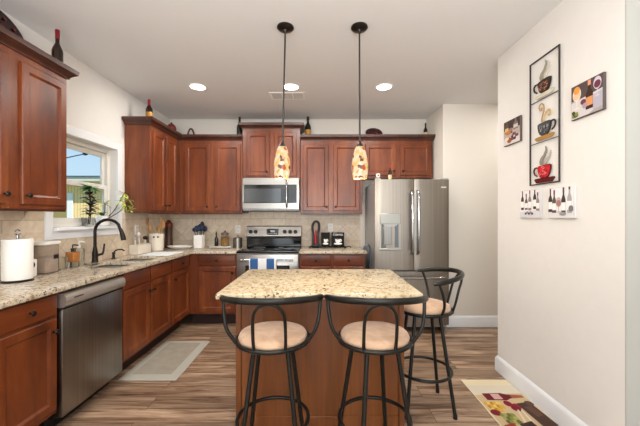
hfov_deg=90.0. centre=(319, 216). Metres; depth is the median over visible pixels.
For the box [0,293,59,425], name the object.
base cabinet
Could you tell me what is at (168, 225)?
pepper mill
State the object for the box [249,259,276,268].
dish towel
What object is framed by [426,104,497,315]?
wall
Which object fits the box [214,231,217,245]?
oil bottle
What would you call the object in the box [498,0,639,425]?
wall
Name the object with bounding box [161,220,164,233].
wooden spoon
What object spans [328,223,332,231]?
wall outlet
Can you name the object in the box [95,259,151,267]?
sink
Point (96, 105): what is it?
wall
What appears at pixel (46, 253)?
canister
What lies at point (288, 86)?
recessed light
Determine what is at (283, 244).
range
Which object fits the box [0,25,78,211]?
upper cabinet
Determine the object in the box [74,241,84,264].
soap bottle
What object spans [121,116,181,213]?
upper cabinet
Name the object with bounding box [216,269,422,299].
island countertop
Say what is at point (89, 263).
dish
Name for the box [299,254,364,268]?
base cabinet
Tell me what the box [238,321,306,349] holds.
seat cushion
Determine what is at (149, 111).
wine bottle
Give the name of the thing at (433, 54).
ceiling
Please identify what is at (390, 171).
wine bottle
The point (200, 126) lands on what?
wall
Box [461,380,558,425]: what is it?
rug
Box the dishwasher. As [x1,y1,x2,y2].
[39,276,125,425]
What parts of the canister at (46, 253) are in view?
lid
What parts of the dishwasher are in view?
kick plate, door panel, control panel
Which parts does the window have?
pane, sash, frame, pane, sill, sash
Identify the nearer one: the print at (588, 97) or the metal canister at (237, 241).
the print at (588, 97)
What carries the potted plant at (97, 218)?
on the window
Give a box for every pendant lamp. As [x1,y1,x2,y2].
[274,22,293,179]
[351,22,367,179]
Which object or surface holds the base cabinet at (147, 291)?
on the floor
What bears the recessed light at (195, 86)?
in the ceiling
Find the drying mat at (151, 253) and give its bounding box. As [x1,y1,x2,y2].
[137,252,181,255]
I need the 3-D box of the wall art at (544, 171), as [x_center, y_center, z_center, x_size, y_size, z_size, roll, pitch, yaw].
[1.549,-0.673,2.215,0.014,0.891,0.294,0,0,0]
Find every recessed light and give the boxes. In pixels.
[188,83,207,90]
[282,83,299,90]
[375,83,392,90]
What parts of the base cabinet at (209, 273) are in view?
drawer, door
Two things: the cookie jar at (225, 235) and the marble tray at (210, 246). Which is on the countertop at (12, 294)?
the marble tray at (210, 246)
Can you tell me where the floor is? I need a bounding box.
[56,314,505,425]
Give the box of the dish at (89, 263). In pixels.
[84,262,100,265]
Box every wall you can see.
[0,9,169,262]
[170,119,425,247]
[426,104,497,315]
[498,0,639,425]
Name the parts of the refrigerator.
spout, fridge door, water panel, handle, handle, freezer drawer, handle, fridge door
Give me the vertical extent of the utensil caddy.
0.105 m
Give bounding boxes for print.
[504,115,521,146]
[520,189,542,217]
[548,185,576,217]
[571,72,605,120]
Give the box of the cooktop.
[237,246,301,252]
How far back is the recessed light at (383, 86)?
3.40 m
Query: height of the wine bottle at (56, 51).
0.300 m
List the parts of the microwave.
door, trim, handle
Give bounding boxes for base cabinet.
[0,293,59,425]
[104,259,171,379]
[160,255,189,340]
[189,254,236,322]
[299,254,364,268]
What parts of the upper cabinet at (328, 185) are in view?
door, light rail, crown moulding, door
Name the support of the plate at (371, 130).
on the upper cabinet at (410, 156)
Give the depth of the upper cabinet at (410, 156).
4.24 m
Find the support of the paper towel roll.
on the countertop at (12, 294)
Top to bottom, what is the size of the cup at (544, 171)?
0.092 m
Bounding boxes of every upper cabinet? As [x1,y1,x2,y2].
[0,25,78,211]
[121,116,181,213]
[180,134,243,213]
[238,122,304,178]
[300,134,362,213]
[362,134,435,179]
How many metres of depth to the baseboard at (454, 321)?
3.92 m
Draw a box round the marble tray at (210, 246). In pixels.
[210,246,232,247]
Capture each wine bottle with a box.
[51,29,62,61]
[145,99,152,115]
[237,117,242,137]
[305,116,310,133]
[388,165,391,178]
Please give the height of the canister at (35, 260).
0.125 m
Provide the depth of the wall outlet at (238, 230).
4.55 m
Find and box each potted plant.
[76,183,100,226]
[95,190,135,225]
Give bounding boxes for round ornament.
[168,122,176,129]
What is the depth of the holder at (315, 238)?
4.31 m
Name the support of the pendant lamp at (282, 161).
hanging from the ceiling
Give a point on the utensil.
(201, 226)
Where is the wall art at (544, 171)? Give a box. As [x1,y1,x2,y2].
[529,44,560,185]
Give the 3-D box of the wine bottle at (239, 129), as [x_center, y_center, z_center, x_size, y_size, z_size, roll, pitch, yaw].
[-1.090,-1.204,4.340,0.076,0.305,0.075,0,0,0]
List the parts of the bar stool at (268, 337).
post, leg, leg, rail, leg, leg, post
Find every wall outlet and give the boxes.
[135,225,138,234]
[235,225,240,232]
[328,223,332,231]
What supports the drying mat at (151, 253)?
on the countertop at (12, 294)
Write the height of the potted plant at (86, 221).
0.394 m
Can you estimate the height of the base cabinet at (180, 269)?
0.895 m
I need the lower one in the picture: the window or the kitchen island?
the kitchen island
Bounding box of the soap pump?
[111,249,124,258]
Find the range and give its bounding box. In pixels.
[237,226,301,277]
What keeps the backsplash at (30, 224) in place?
attached to the wall at (96, 105)
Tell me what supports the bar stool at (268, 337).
on the floor
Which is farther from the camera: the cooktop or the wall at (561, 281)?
the cooktop
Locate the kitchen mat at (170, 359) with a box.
[118,341,209,380]
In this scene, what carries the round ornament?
on the upper cabinet at (152, 147)
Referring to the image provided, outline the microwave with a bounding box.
[242,178,299,212]
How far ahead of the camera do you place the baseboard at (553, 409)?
2.27 m
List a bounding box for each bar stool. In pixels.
[220,294,323,425]
[324,294,428,425]
[404,267,464,419]
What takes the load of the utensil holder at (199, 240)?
on the countertop at (12, 294)
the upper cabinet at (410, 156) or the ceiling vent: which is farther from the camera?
the upper cabinet at (410, 156)
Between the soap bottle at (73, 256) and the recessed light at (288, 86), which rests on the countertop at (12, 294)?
the soap bottle at (73, 256)
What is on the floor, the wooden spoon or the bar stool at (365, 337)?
the bar stool at (365, 337)
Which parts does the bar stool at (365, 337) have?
post, leg, leg, rail, leg, leg, post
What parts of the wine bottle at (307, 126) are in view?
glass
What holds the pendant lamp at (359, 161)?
hanging from the ceiling
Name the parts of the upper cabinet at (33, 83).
door, light rail, crown moulding, door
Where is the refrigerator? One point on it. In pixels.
(407, 220)
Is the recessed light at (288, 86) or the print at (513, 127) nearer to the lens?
the print at (513, 127)
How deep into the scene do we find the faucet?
2.92 m
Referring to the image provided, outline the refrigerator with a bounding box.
[365,178,448,329]
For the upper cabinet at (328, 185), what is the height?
1.048 m
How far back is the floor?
2.50 m
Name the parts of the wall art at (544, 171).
cup handle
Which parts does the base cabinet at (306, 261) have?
drawer, door, drawer, door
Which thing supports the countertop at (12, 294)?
on the base cabinet at (147, 291)
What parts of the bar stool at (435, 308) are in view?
leg, leg, post, leg, rail, post, leg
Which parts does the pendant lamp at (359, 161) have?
rod, lamp shade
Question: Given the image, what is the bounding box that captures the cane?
[363,244,370,268]
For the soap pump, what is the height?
0.097 m
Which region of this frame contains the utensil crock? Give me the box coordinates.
[149,233,163,250]
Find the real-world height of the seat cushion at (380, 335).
0.065 m
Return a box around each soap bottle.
[65,244,79,267]
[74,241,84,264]
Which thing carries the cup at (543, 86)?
on the wall art at (544, 171)
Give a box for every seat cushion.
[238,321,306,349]
[340,321,409,349]
[404,298,450,314]
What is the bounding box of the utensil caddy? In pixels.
[129,243,150,254]
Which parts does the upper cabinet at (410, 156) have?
door, light rail, crown moulding, door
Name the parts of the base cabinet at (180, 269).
drawer, door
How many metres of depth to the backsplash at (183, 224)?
4.55 m
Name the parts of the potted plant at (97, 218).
pot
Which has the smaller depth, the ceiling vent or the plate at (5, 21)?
the plate at (5, 21)
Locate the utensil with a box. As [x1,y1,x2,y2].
[198,224,203,233]
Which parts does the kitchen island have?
trim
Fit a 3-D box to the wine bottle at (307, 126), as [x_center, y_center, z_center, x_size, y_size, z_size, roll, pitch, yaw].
[-0.165,-1.211,4.380,0.085,0.320,0.084,0,0,0]
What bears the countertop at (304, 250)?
on the base cabinet at (306, 261)
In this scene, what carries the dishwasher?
on the floor
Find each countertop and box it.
[0,247,244,308]
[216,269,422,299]
[299,247,366,253]
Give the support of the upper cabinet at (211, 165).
attached to the wall at (200, 126)
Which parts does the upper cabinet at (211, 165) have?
door, light rail, crown moulding, door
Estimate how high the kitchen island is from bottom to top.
0.897 m
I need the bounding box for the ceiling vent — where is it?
[269,92,305,99]
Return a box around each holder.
[194,235,204,247]
[311,220,319,245]
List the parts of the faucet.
lever, spout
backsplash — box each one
[0,211,169,279]
[170,211,359,245]
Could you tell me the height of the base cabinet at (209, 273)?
0.895 m
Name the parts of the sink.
bowl, bowl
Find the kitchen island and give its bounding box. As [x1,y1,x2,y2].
[236,300,403,425]
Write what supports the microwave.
attached to the upper cabinet at (261, 140)
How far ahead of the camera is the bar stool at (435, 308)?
2.18 m
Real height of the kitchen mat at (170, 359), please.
0.010 m
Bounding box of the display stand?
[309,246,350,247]
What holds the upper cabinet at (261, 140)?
attached to the wall at (200, 126)
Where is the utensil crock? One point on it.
(156, 240)
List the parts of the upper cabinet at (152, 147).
crown moulding, door, light rail, door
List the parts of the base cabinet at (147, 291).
drawer, door, drawer, door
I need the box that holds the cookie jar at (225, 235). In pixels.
[221,231,228,245]
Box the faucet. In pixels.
[92,218,125,261]
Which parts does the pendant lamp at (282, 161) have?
lamp shade, rod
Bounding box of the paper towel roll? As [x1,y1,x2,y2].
[0,229,34,283]
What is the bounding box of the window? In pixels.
[44,125,121,240]
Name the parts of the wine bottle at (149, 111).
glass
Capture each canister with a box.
[34,241,60,274]
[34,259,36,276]
[233,235,241,248]
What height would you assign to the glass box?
0.100 m
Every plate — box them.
[0,10,22,37]
[365,128,382,133]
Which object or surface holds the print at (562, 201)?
attached to the wall at (561, 281)
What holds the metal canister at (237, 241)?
on the countertop at (12, 294)
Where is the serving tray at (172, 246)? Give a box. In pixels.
[167,245,191,248]
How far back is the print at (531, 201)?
2.33 m
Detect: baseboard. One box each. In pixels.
[446,316,497,326]
[495,355,587,425]
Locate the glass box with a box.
[59,257,67,270]
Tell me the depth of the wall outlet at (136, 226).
3.71 m
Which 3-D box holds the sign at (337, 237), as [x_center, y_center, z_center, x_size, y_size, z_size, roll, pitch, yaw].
[0.243,0.302,4.356,0.172,0.184,0.042,0,0,0]
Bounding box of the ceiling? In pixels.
[0,0,562,118]
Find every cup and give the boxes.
[537,76,551,92]
[537,120,551,135]
[537,164,551,177]
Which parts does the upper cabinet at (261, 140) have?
door, crown moulding, door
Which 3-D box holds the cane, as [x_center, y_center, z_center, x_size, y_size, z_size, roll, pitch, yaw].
[0.571,0.836,3.847,0.111,1.027,0.050,0,0,0]
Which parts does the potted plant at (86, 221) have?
pot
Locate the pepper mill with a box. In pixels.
[164,220,172,247]
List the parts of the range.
oven handle, oven door, control panel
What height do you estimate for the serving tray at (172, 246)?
0.034 m
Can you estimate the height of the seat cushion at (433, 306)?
0.065 m

